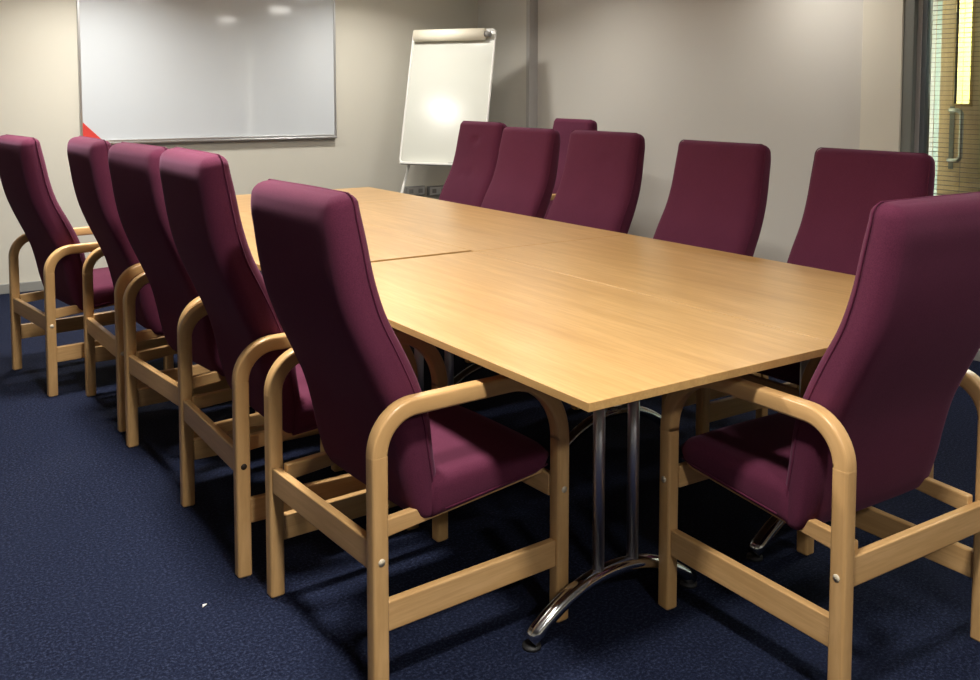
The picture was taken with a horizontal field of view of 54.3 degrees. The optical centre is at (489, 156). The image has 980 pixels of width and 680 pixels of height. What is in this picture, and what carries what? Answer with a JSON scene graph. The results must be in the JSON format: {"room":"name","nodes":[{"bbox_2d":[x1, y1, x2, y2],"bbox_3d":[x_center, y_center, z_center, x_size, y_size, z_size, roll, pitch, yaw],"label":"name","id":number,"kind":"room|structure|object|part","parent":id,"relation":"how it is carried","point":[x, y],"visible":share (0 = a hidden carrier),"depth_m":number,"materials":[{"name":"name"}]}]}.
{"room":"meeting room","nodes":[
{"label":"meeting room","id":0,"kind":"room"},
{"bbox_2d":[0,0,477,283],"bbox_3d":[-1.758,-0.311,7.366,9.700,2.320,0.100,-3,5,-34],"label":"wall","id":1,"kind":"structure","parent":0,"point":[39,83],"depth_m":7.46,"materials":[{"name":"white paint"}]},
{"bbox_2d":[0,280,43,293],"bbox_3d":[-2.905,0.869,6.603,6.860,0.066,0.018,-3,5,-34],"label":"baseboard","id":2,"kind":"structure","parent":1,"relation":"attached to","point":[32,285],"depth_m":6.45,"materials":[{"name":"grey"}]},
{"bbox_2d":[76,0,336,143],"bbox_3d":[-2.022,-0.724,7.073,1.917,1.219,0.045,-3,5,-34],"label":"whiteboard","id":3,"kind":"object","parent":1,"relation":"attached to","point":[150,71],"visible":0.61,"depth_m":7.04,"materials":[{"name":"white plastic"}]},
{"bbox_2d":[83,123,100,138],"bbox_3d":[-2.756,-0.177,6.623,0.125,0.125,0.004,-3,5,-34],"label":"card","id":4,"kind":"object","parent":3,"relation":"attached to","point":[87,132],"visible":0.55,"depth_m":6.61,"materials":[{"name":"red paper"}]},
{"bbox_2d":[109,136,336,143],"bbox_3d":[-2.020,-0.122,7.114,1.902,0.014,0.044,-3,5,-34],"label":"tray","id":5,"kind":"object","parent":3,"relation":"on","point":[165,139],"depth_m":7.03,"materials":[{"name":"grey metal"}]},
{"bbox_2d":[404,185,424,195],"bbox_3d":[-0.636,0.288,8.072,0.185,0.080,0.046,-3,5,-34],"label":"wall socket","id":6,"kind":"object","parent":1,"relation":"attached to","point":[412,190],"visible":0.78,"depth_m":8.05,"materials":[{"name":"grey plastic"}]},
{"bbox_2d":[427,185,443,195],"bbox_3d":[-0.449,0.290,8.198,0.185,0.080,0.046,-3,5,-34],"label":"wall socket","id":7,"kind":"object","parent":1,"relation":"attached to","point":[431,190],"visible":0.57,"depth_m":8.16,"materials":[{"name":"grey plastic"}]},
{"bbox_3d":[-0.439,0.291,8.183,0.173,0.068,0.006,-3,5,-34],"label":"plate","id":8,"kind":"part","parent":7,"relation":"part of","materials":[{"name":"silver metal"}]},
{"bbox_2d":[0,270,979,679],"bbox_3d":[0.976,1.170,3.378,9.700,0.100,9.920,-3,5,-34],"label":"floor","id":9,"kind":"structure","parent":0,"point":[105,574],"depth_m":2.65,"materials":[{"name":"blue carpet"}]},
{"bbox_2d":[0,134,173,396],"bbox_3d":[-1.947,0.465,4.558,0.638,1.146,0.582,-3,5,-41],"label":"armchair","id":10,"kind":"object","parent":9,"relation":"on","point":[59,255],"visible":0.71,"depth_m":4.30,"materials":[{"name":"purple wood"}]},
{"bbox_3d":[-2.300,0.757,4.630,0.040,0.554,0.036,-3,5,-41],"label":"leg","id":11,"kind":"part","parent":10,"relation":"part of","materials":[{"name":"brown wood"}]},
{"bbox_3d":[-2.123,0.726,4.421,0.022,0.068,0.508,-3,5,-41],"label":"rail","id":12,"kind":"part","parent":10,"relation":"part of","materials":[{"name":"brown wood"}]},
{"bbox_3d":[-2.071,0.662,4.754,0.503,0.066,0.022,-3,5,-41],"label":"seat rail","id":13,"kind":"part","parent":10,"relation":"part of","materials":[{"name":"brown wood"}]},
{"bbox_3d":[-2.077,0.301,4.433,0.292,0.800,0.500,-3,5,-41],"label":"backrest","id":14,"kind":"part","parent":10,"relation":"part of","materials":[{"name":"fabric"}]},
{"bbox_3d":[-1.941,0.784,4.222,0.040,0.554,0.036,-3,5,-41],"label":"leg","id":15,"kind":"part","parent":10,"relation":"part of","materials":[{"name":"brown wood"}]},
{"bbox_3d":[-2.101,0.453,4.785,0.570,0.191,0.036,-3,5,-41],"label":"armrest","id":16,"kind":"part","parent":10,"relation":"part of","materials":[{"name":"brown wood"}]},
{"bbox_3d":[-2.101,0.841,4.811,0.490,0.069,0.022,-3,5,-41],"label":"rail","id":17,"kind":"part","parent":10,"relation":"part of","materials":[{"name":"brown wood"}]},
{"bbox_3d":[-1.742,0.481,4.377,0.570,0.191,0.036,-3,5,-41],"label":"armrest","id":18,"kind":"part","parent":10,"relation":"part of","materials":[{"name":"brown wood"}]},
{"bbox_3d":[-1.742,0.868,4.403,0.490,0.069,0.022,-3,5,-41],"label":"rail","id":19,"kind":"part","parent":10,"relation":"part of","materials":[{"name":"brown wood"}]},
{"bbox_3d":[-1.782,0.684,4.427,0.503,0.066,0.022,-3,5,-41],"label":"seat rail","id":20,"kind":"part","parent":10,"relation":"part of","materials":[{"name":"brown wood"}]},
{"bbox_3d":[-1.861,0.625,4.645,0.362,0.115,0.504,-3,5,-41],"label":"seat","id":21,"kind":"part","parent":10,"relation":"part of","materials":[{"name":"fabric"}]},
{"bbox_3d":[-1.543,0.798,4.574,0.040,0.479,0.036,-3,5,-41],"label":"leg","id":22,"kind":"part","parent":10,"relation":"part of","materials":[{"name":"brown wood"}]},
{"bbox_2d":[67,136,249,431],"bbox_3d":[-1.427,0.489,4.119,0.638,1.158,0.582,-3,5,-35],"label":"armchair","id":23,"kind":"object","parent":9,"relation":"on","point":[87,156],"visible":0.44,"depth_m":3.88,"materials":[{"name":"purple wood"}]},
{"bbox_3d":[-1.773,0.784,4.228,0.040,0.554,0.036,-3,5,-35],"label":"leg","id":24,"kind":"part","parent":23,"relation":"part of","materials":[{"name":"brown wood"}]},
{"bbox_3d":[-1.557,0.482,4.361,0.570,0.191,0.036,-3,5,-35],"label":"armrest","id":25,"kind":"part","parent":23,"relation":"part of","materials":[{"name":"brown wood"}]},
{"bbox_3d":[-1.618,0.754,4.002,0.022,0.068,0.508,-3,5,-35],"label":"rail","id":26,"kind":"part","parent":23,"relation":"part of","materials":[{"name":"brown wood"}]},
{"bbox_3d":[-1.531,0.691,4.327,0.503,0.066,0.022,-3,5,-35],"label":"seat rail","id":27,"kind":"part","parent":23,"relation":"part of","materials":[{"name":"brown wood"}]},
{"bbox_3d":[-1.569,0.322,4.008,0.292,0.808,0.500,-3,5,-35],"label":"backrest","id":28,"kind":"part","parent":23,"relation":"part of","materials":[{"name":"fabric"}]},
{"bbox_3d":[-1.459,0.814,3.785,0.040,0.554,0.036,-3,5,-35],"label":"leg","id":29,"kind":"part","parent":23,"relation":"part of","materials":[{"name":"brown wood"}]},
{"bbox_3d":[-1.242,0.512,3.918,0.570,0.191,0.036,-3,5,-35],"label":"armrest","id":30,"kind":"part","parent":23,"relation":"part of","materials":[{"name":"brown wood"}]},
{"bbox_3d":[-1.557,0.869,4.387,0.490,0.069,0.022,-3,5,-35],"label":"rail","id":31,"kind":"part","parent":23,"relation":"part of","materials":[{"name":"brown wood"}]},
{"bbox_3d":[-1.279,0.715,3.972,0.503,0.066,0.022,-3,5,-35],"label":"seat rail","id":32,"kind":"part","parent":23,"relation":"part of","materials":[{"name":"brown wood"}]},
{"bbox_3d":[-1.242,0.899,3.944,0.490,0.069,0.022,-3,5,-35],"label":"rail","id":33,"kind":"part","parent":23,"relation":"part of","materials":[{"name":"brown wood"}]},
{"bbox_2d":[108,142,324,477],"bbox_3d":[-1.010,0.526,3.534,0.638,1.163,0.582,-3,5,-39],"label":"armchair","id":34,"kind":"object","parent":9,"relation":"on","point":[134,169],"visible":0.42,"depth_m":3.36,"materials":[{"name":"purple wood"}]},
{"bbox_3d":[-1.361,0.825,3.620,0.040,0.554,0.036,-3,5,-39],"label":"leg","id":35,"kind":"part","parent":34,"relation":"part of","materials":[{"name":"brown wood"}]},
{"bbox_3d":[-1.155,0.522,3.767,0.570,0.191,0.036,-3,5,-39],"label":"armrest","id":36,"kind":"part","parent":34,"relation":"part of","materials":[{"name":"brown wood"}]},
{"bbox_3d":[-1.192,0.794,3.404,0.022,0.068,0.508,-3,5,-39],"label":"rail","id":37,"kind":"part","parent":34,"relation":"part of","materials":[{"name":"brown wood"}]},
{"bbox_3d":[-1.127,0.731,3.735,0.503,0.066,0.022,-3,5,-39],"label":"seat rail","id":38,"kind":"part","parent":34,"relation":"part of","materials":[{"name":"brown wood"}]},
{"bbox_3d":[-1.144,0.358,3.414,0.292,0.812,0.500,-3,5,-39],"label":"backrest","id":39,"kind":"part","parent":34,"relation":"part of","materials":[{"name":"fabric"}]},
{"bbox_3d":[-1.156,0.909,3.793,0.490,0.069,0.022,-3,5,-39],"label":"rail","id":40,"kind":"part","parent":34,"relation":"part of","materials":[{"name":"brown wood"}]},
{"bbox_3d":[-0.812,0.550,3.346,0.570,0.191,0.036,-3,5,-39],"label":"armrest","id":41,"kind":"part","parent":34,"relation":"part of","materials":[{"name":"brown wood"}]},
{"bbox_3d":[-0.851,0.754,3.398,0.503,0.066,0.022,-3,5,-39],"label":"seat rail","id":42,"kind":"part","parent":34,"relation":"part of","materials":[{"name":"brown wood"}]},
{"bbox_3d":[-0.812,0.938,3.372,0.490,0.069,0.022,-3,5,-39],"label":"rail","id":43,"kind":"part","parent":34,"relation":"part of","materials":[{"name":"brown wood"}]},
{"bbox_3d":[-0.607,0.869,3.535,0.040,0.479,0.036,-3,5,-39],"label":"leg","id":44,"kind":"part","parent":34,"relation":"part of","materials":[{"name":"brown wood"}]},
{"bbox_2d":[159,147,418,577],"bbox_3d":[-0.644,0.557,2.980,0.638,1.175,0.582,-2,5,-33],"label":"armchair","id":45,"kind":"object","parent":9,"relation":"on","point":[201,204],"visible":0.69,"depth_m":2.72,"materials":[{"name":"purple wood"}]},
{"bbox_3d":[-0.986,0.860,3.100,0.040,0.554,0.036,-2,5,-33],"label":"leg","id":46,"kind":"part","parent":45,"relation":"part of","materials":[{"name":"brown wood"}]},
{"bbox_3d":[-0.765,0.558,3.226,0.570,0.191,0.036,-2,5,-33],"label":"armrest","id":47,"kind":"part","parent":45,"relation":"part of","materials":[{"name":"brown wood"}]},
{"bbox_3d":[-0.839,0.831,2.869,0.022,0.068,0.508,-2,5,-33],"label":"rail","id":48,"kind":"part","parent":45,"relation":"part of","materials":[{"name":"brown wood"}]},
{"bbox_3d":[-0.741,0.768,3.191,0.503,0.066,0.022,-2,5,-33],"label":"seat rail","id":49,"kind":"part","parent":45,"relation":"part of","materials":[{"name":"brown wood"}]},
{"bbox_3d":[-0.788,0.387,2.873,0.292,0.820,0.500,-2,5,-33],"label":"backrest","id":50,"kind":"part","parent":45,"relation":"part of","materials":[{"name":"fabric"}]},
{"bbox_3d":[-0.687,0.891,2.647,0.040,0.554,0.036,-2,5,-33],"label":"leg","id":51,"kind":"part","parent":45,"relation":"part of","materials":[{"name":"brown wood"}]},
{"bbox_3d":[-0.765,0.946,3.252,0.490,0.069,0.022,-2,5,-33],"label":"rail","id":52,"kind":"part","parent":45,"relation":"part of","materials":[{"name":"brown wood"}]},
{"bbox_3d":[-0.501,0.792,2.828,0.503,0.066,0.022,-2,5,-33],"label":"seat rail","id":53,"kind":"part","parent":45,"relation":"part of","materials":[{"name":"brown wood"}]},
{"bbox_3d":[-0.548,0.732,3.055,0.362,0.115,0.504,-2,5,-33],"label":"seat","id":54,"kind":"part","parent":45,"relation":"part of","materials":[{"name":"fabric"}]},
{"bbox_3d":[-0.466,0.976,2.799,0.490,0.069,0.022,-2,5,-33],"label":"rail","id":55,"kind":"part","parent":45,"relation":"part of","materials":[{"name":"brown wood"}]},
{"bbox_3d":[-0.466,0.589,2.773,0.570,0.191,0.036,-2,5,-33],"label":"armrest","id":56,"kind":"part","parent":45,"relation":"part of","materials":[{"name":"brown wood"}]},
{"bbox_3d":[-0.544,0.878,3.394,0.040,0.479,0.036,-2,5,-33],"label":"leg","id":57,"kind":"part","parent":45,"relation":"part of","materials":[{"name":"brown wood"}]},
{"bbox_3d":[-0.244,0.909,2.940,0.040,0.479,0.036,-2,5,-33],"label":"leg","id":58,"kind":"part","parent":45,"relation":"part of","materials":[{"name":"brown wood"}]},
{"bbox_2d":[236,187,427,211],"bbox_3d":[-1.230,0.613,5.469,1.599,0.730,0.800,-3,5,-34],"label":"conference table","id":59,"kind":"object","parent":9,"relation":"on","point":[362,194],"visible":0.02,"depth_m":5.65,"materials":[{"name":"brown wood"}]},
{"bbox_2d":[239,211,469,270],"bbox_3d":[-0.873,0.697,4.221,0.799,0.730,1.669,-3,5,-34],"label":"conference table","id":60,"kind":"object","parent":9,"relation":"on","point":[383,244],"visible":0.09,"depth_m":3.84,"materials":[{"name":"brown wood"}]},
{"bbox_2d":[251,179,568,679],"bbox_3d":[-0.226,0.618,2.446,0.638,1.126,0.582,-3,5,-37],"label":"armchair","id":61,"kind":"object","parent":9,"relation":"on","point":[425,454],"visible":0.98,"depth_m":2.26,"materials":[{"name":"fabric"}]},
{"bbox_3d":[-0.574,0.898,2.544,0.040,0.554,0.036,-3,5,-37],"label":"leg","id":62,"kind":"part","parent":61,"relation":"part of","materials":[{"name":"brown wood"}]},
{"bbox_3d":[-0.335,0.804,2.650,0.503,0.066,0.022,-3,5,-37],"label":"seat rail","id":63,"kind":"part","parent":61,"relation":"part of","materials":[{"name":"brown wood"}]},
{"bbox_3d":[-0.413,0.868,2.322,0.022,0.068,0.508,-3,5,-37],"label":"rail","id":64,"kind":"part","parent":61,"relation":"part of","materials":[{"name":"brown wood"}]},
{"bbox_3d":[-0.362,0.982,2.709,0.490,0.069,0.022,-3,5,-37],"label":"rail","id":65,"kind":"part","parent":61,"relation":"part of","materials":[{"name":"brown wood"}]},
{"bbox_3d":[-0.365,0.456,2.331,0.292,0.786,0.483,-3,5,-37],"label":"backrest","id":66,"kind":"part","parent":61,"relation":"part of","materials":[{"name":"fabric"}]},
{"bbox_3d":[-0.362,0.595,2.683,0.570,0.191,0.036,-3,5,-37],"label":"armrest","id":67,"kind":"part","parent":61,"relation":"part of","materials":[{"name":"brown wood"}]},
{"bbox_3d":[-0.248,0.927,2.110,0.040,0.554,0.036,-3,5,-37],"label":"leg","id":68,"kind":"part","parent":61,"relation":"part of","materials":[{"name":"brown wood"}]},
{"bbox_3d":[-0.150,0.914,2.864,0.040,0.479,0.036,-3,5,-37],"label":"leg","id":69,"kind":"part","parent":61,"relation":"part of","materials":[{"name":"brown wood"}]},
{"bbox_3d":[-0.073,0.828,2.302,0.503,0.066,0.022,-3,5,-37],"label":"seat rail","id":70,"kind":"part","parent":61,"relation":"part of","materials":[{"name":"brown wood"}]},
{"bbox_3d":[-0.036,0.624,2.249,0.570,0.191,0.036,-3,5,-37],"label":"armrest","id":71,"kind":"part","parent":61,"relation":"part of","materials":[{"name":"brown wood"}]},
{"bbox_3d":[-0.036,1.012,2.275,0.490,0.069,0.022,-3,5,-37],"label":"rail","id":72,"kind":"part","parent":61,"relation":"part of","materials":[{"name":"brown wood"}]},
{"bbox_3d":[-0.134,0.768,2.525,0.362,0.115,0.504,-3,5,-37],"label":"seat","id":73,"kind":"part","parent":61,"relation":"part of","materials":[{"name":"fabric"}]},
{"bbox_3d":[0.005,0.820,2.633,0.020,0.058,0.508,-3,5,-37],"label":"rail","id":74,"kind":"part","parent":61,"relation":"part of","materials":[{"name":"brown wood"}]},
{"bbox_3d":[0.176,0.943,2.429,0.040,0.479,0.036,-3,5,-37],"label":"leg","id":75,"kind":"part","parent":61,"relation":"part of","materials":[{"name":"brown wood"}]},
{"bbox_2d":[399,28,496,192],"bbox_3d":[-0.306,-0.087,7.598,0.835,1.842,0.790,2,4,24],"label":"easel","id":76,"kind":"object","parent":9,"relation":"on","point":[450,74],"visible":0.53,"depth_m":7.46,"materials":[{"name":"white plastic"}]},
{"bbox_3d":[-0.720,0.395,7.501,0.264,0.874,0.021,-2,4,-28],"label":"leg","id":77,"kind":"part","parent":76,"relation":"part of","materials":[{"name":"white plastic"}]},
{"bbox_3d":[-0.018,-0.948,7.374,0.045,0.044,0.043,2,4,24],"label":"clamp knob","id":78,"kind":"part","parent":76,"relation":"part of","materials":[{"name":"grey plastic"}]},
{"bbox_2d":[439,121,506,206],"bbox_3d":[-0.267,0.380,5.676,0.638,1.169,0.582,-3,5,-34],"label":"armchair","id":79,"kind":"object","parent":9,"relation":"on","point":[470,176],"visible":0.18,"depth_m":5.70,"materials":[{"name":"fabric"}]},
{"bbox_2d":[359,198,627,384],"bbox_3d":[-0.201,0.668,4.654,0.799,0.730,1.697,-3,5,-34],"label":"conference table","id":80,"kind":"object","parent":9,"relation":"on","point":[472,228],"visible":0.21,"depth_m":4.38,"materials":[{"name":"brown wood"}]},
{"bbox_2d":[465,126,559,362],"bbox_3d":[-0.004,0.425,5.125,0.638,1.152,0.582,-3,5,-34],"label":"armchair","id":81,"kind":"object","parent":9,"relation":"on","point":[524,177],"visible":0.34,"depth_m":5.12,"materials":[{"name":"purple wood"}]},
{"bbox_3d":[0.140,0.246,5.209,0.292,0.804,0.500,-3,5,-34],"label":"backrest","id":82,"kind":"part","parent":81,"relation":"part of","materials":[{"name":"fabric"}]},
{"bbox_2d":[544,118,596,218],"bbox_3d":[0.367,0.318,6.686,0.638,1.158,0.582,-2,4,-30],"label":"armchair","id":83,"kind":"object","parent":9,"relation":"on","point":[564,126],"visible":0.17,"depth_m":6.73,"materials":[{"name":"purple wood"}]},
{"bbox_2d":[546,130,644,233],"bbox_3d":[0.347,0.459,4.603,0.638,1.154,0.582,-3,5,-34],"label":"armchair","id":84,"kind":"object","parent":9,"relation":"on","point":[600,185],"visible":0.27,"depth_m":4.61,"materials":[{"name":"fabric"}]},
{"bbox_2d":[371,251,830,652],"bbox_3d":[0.068,0.791,2.821,0.799,0.730,1.649,-3,5,-34],"label":"conference table","id":85,"kind":"object","parent":9,"relation":"on","point":[586,345],"visible":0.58,"depth_m":2.45,"materials":[{"name":"brown wood"}]},
{"bbox_2d":[571,139,770,417],"bbox_3d":[0.770,0.511,3.974,0.638,1.135,0.582,-3,5,-34],"label":"armchair","id":86,"kind":"object","parent":9,"relation":"on","point":[717,200],"visible":0.34,"depth_m":3.98,"materials":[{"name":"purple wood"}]},
{"bbox_3d":[0.673,0.865,3.604,0.040,0.479,0.036,-3,5,-34],"label":"leg","id":87,"kind":"part","parent":86,"relation":"part of","materials":[{"name":"brown wood"}]},
{"bbox_3d":[0.914,0.335,4.058,0.292,0.792,0.515,-3,5,-34],"label":"backrest","id":88,"kind":"part","parent":86,"relation":"part of","materials":[{"name":"fabric"}]},
{"bbox_3d":[0.893,0.913,3.755,0.490,0.069,0.022,-3,5,-34],"label":"rail","id":89,"kind":"part","parent":86,"relation":"part of","materials":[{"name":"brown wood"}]},
{"bbox_3d":[1.113,0.808,3.896,0.040,0.554,0.036,-3,5,-34],"label":"leg","id":90,"kind":"part","parent":86,"relation":"part of","materials":[{"name":"brown wood"}]},
{"bbox_2d":[475,234,874,561],"bbox_3d":[0.732,0.762,3.265,0.799,0.730,1.649,-3,5,-34],"label":"conference table","id":91,"kind":"object","parent":9,"relation":"on","point":[808,301],"visible":0.44,"depth_m":3.19,"materials":[{"name":"brown wood"}]},
{"bbox_2d":[696,147,934,477],"bbox_3d":[1.171,0.551,3.377,0.638,1.135,0.582,-3,5,-34],"label":"armchair","id":92,"kind":"object","parent":9,"relation":"on","point":[845,185],"visible":0.28,"depth_m":3.46,"materials":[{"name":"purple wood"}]},
{"bbox_3d":[0.771,0.875,3.458,0.040,0.479,0.036,-3,5,-34],"label":"leg","id":93,"kind":"part","parent":92,"relation":"part of","materials":[{"name":"brown wood"}]},
{"bbox_3d":[0.991,0.923,3.609,0.490,0.069,0.022,-3,5,-34],"label":"rail","id":94,"kind":"part","parent":92,"relation":"part of","materials":[{"name":"brown wood"}]},
{"bbox_3d":[0.931,0.780,3.231,0.020,0.058,0.508,-3,5,-34],"label":"rail","id":95,"kind":"part","parent":92,"relation":"part of","materials":[{"name":"brown wood"}]},
{"bbox_3d":[1.075,0.715,3.324,0.362,0.115,0.504,-3,5,-34],"label":"seat","id":96,"kind":"part","parent":92,"relation":"part of","materials":[{"name":"fabric"}]},
{"bbox_3d":[1.315,0.375,3.462,0.292,0.792,0.500,-3,5,-34],"label":"backrest","id":97,"kind":"part","parent":92,"relation":"part of","materials":[{"name":"fabric"}]},
{"bbox_3d":[1.514,0.848,3.299,0.040,0.554,0.036,-3,5,-34],"label":"leg","id":98,"kind":"part","parent":92,"relation":"part of","materials":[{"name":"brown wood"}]},
{"bbox_2d":[658,191,979,679],"bbox_3d":[0.855,0.628,2.362,0.582,1.118,0.638,-2,5,-33],"label":"armchair","id":99,"kind":"object","parent":9,"relation":"on","point":[864,429],"visible":0.97,"depth_m":2.15,"materials":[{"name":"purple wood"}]},
{"bbox_3d":[0.465,0.939,2.489,0.036,0.479,0.040,-2,5,-33],"label":"leg","id":100,"kind":"part","parent":99,"relation":"part of","materials":[{"name":"brown wood"}]},
{"bbox_3d":[0.699,0.821,2.619,0.508,0.058,0.020,-2,5,-33],"label":"rail","id":101,"kind":"part","parent":99,"relation":"part of","materials":[{"name":"brown wood"}]},
{"bbox_3d":[0.793,0.772,2.469,0.504,0.115,0.362,-2,5,-33],"label":"seat","id":102,"kind":"part","parent":99,"relation":"part of","materials":[{"name":"fabric"}]},
{"bbox_3d":[0.608,1.012,2.270,0.022,0.069,0.490,-2,5,-33],"label":"rail","id":103,"kind":"part","parent":99,"relation":"part of","materials":[{"name":"brown wood"}]},
{"bbox_3d":[0.608,0.625,2.244,0.036,0.191,0.570,-2,5,-33],"label":"armrest","id":104,"kind":"part","parent":99,"relation":"part of","materials":[{"name":"brown wood"}]},
{"bbox_3d":[0.657,0.830,2.281,0.022,0.066,0.503,-2,5,-33],"label":"seat rail","id":105,"kind":"part","parent":99,"relation":"part of","materials":[{"name":"brown wood"}]},
{"bbox_3d":[0.923,0.920,2.781,0.036,0.479,0.040,-2,5,-33],"label":"leg","id":106,"kind":"part","parent":99,"relation":"part of","materials":[{"name":"brown wood"}]},
{"bbox_3d":[0.751,0.932,2.041,0.036,0.554,0.040,-2,5,-33],"label":"leg","id":107,"kind":"part","parent":99,"relation":"part of","materials":[{"name":"brown wood"}]},
{"bbox_3d":[0.949,0.470,2.206,0.500,0.780,0.292,-2,5,-33],"label":"backrest","id":108,"kind":"part","parent":99,"relation":"part of","materials":[{"name":"fabric"}]},
{"bbox_3d":[1.066,0.606,2.537,0.036,0.191,0.570,-2,5,-33],"label":"armrest","id":109,"kind":"part","parent":99,"relation":"part of","materials":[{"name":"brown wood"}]},
{"bbox_3d":[1.066,0.993,2.563,0.022,0.069,0.490,-2,5,-33],"label":"rail","id":110,"kind":"part","parent":99,"relation":"part of","materials":[{"name":"brown wood"}]},
{"bbox_3d":[0.981,0.878,2.182,0.508,0.068,0.022,-2,5,-33],"label":"rail","id":111,"kind":"part","parent":99,"relation":"part of","materials":[{"name":"brown wood"}]},
{"bbox_3d":[1.024,0.814,2.516,0.022,0.066,0.503,-2,5,-33],"label":"seat rail","id":112,"kind":"part","parent":99,"relation":"part of","materials":[{"name":"brown wood"}]},
{"bbox_3d":[1.209,0.913,2.334,0.036,0.554,0.040,-2,5,-33],"label":"leg","id":113,"kind":"part","parent":99,"relation":"part of","materials":[{"name":"brown wood"}]},
{"bbox_2d":[478,0,525,126],"bbox_3d":[0.128,-0.361,8.111,0.055,2.320,0.760,-3,5,-34],"label":"wall","id":114,"kind":"structure","parent":0,"point":[507,17],"depth_m":8.00,"materials":[{"name":"grey paint"}]},
{"bbox_2d":[537,0,862,262],"bbox_3d":[1.119,-0.272,6.793,0.120,2.320,4.060,-3,5,-34],"label":"wall","id":115,"kind":"structure","parent":0,"point":[783,76],"depth_m":6.17,"materials":[{"name":"grey paint"}]},
{"bbox_2d":[526,0,537,127],"bbox_3d":[0.340,-0.338,7.769,0.085,2.320,0.045,-3,5,-34],"label":"trim","id":116,"kind":"structure","parent":115,"relation":"attached to","point":[531,5],"depth_m":7.72,"materials":[{"name":"grey"}]},
{"bbox_2d":[900,0,932,154],"bbox_3d":[2.263,-0.156,5.083,0.170,2.320,0.060,-3,5,-34],"label":"trim","id":117,"kind":"structure","parent":115,"relation":"attached to","point":[911,6],"depth_m":5.02,"materials":[{"name":"grey paint"}]},
{"bbox_2d":[914,0,979,361],"bbox_3d":[2.837,-0.098,4.212,0.091,2.320,2.030,-3,5,-34],"label":"door frame","id":118,"kind":"structure","parent":115,"relation":"in","point":[924,6],"depth_m":4.99,"materials":[{"name":"grey metal"}]},
{"bbox_3d":[2.873,-0.089,4.235,0.006,2.180,1.928,-3,5,-34],"label":"pane","id":119,"kind":"part","parent":118,"relation":"part of","materials":[{"name":"clear glass"}]},
{"bbox_2d":[927,0,979,194],"bbox_3d":[2.846,-0.093,4.224,0.026,2.170,1.930,-3,5,-34],"label":"blind","id":120,"kind":"object","parent":118,"relation":"attached to","point":[965,3],"visible":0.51,"depth_m":4.89,"materials":[{"name":"grey"}]},
{"bbox_3d":[2.406,-0.118,4.880,0.002,2.130,0.002,-3,5,-34],"label":"ladder cord","id":121,"kind":"part","parent":120,"relation":"part of","materials":[{"name":"grey fabric"}]},
{"bbox_2d":[937,0,979,194],"bbox_3d":[2.735,-0.119,4.828,0.090,2.280,1.007,-3,5,-34],"label":"door","id":122,"kind":"structure","parent":115,"relation":"in","point":[948,85],"depth_m":5.16,"materials":[{"name":"brown wood"}]},
{"bbox_3d":[2.509,-0.103,5.192,0.004,0.340,0.026,-3,5,-34],"label":"handle plate","id":123,"kind":"part","parent":122,"relation":"part of","materials":[{"name":"grey plastic"}]},
{"bbox_3d":[2.496,-0.115,5.142,0.049,0.292,0.114,0,4,-5],"label":"handle","id":124,"kind":"part","parent":122,"relation":"part of","materials":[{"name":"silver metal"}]},
{"bbox_2d":[859,0,904,151],"bbox_3d":[2.117,-0.162,5.165,0.040,2.320,0.240,-3,5,-34],"label":"wall","id":125,"kind":"structure","parent":0,"point":[883,20],"depth_m":5.13,"materials":[{"name":"beige paint"}]},
{"bbox_2d":[929,0,942,195],"bbox_3d":[4.077,-0.171,5.312,0.100,2.320,9.820,-3,5,-34],"label":"wall","id":126,"kind":"structure","parent":0,"point":[935,104],"depth_m":6.66,"materials":[{"name":"grey paint"}]},
{"bbox_2d":[957,0,972,103],"bbox_3d":[3.005,-0.217,5.994,0.040,2.320,0.310,-3,5,-34],"label":"window","id":127,"kind":"structure","parent":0,"point":[963,76],"depth_m":5.98,"materials":[{"name":"yellow"}]}
]}

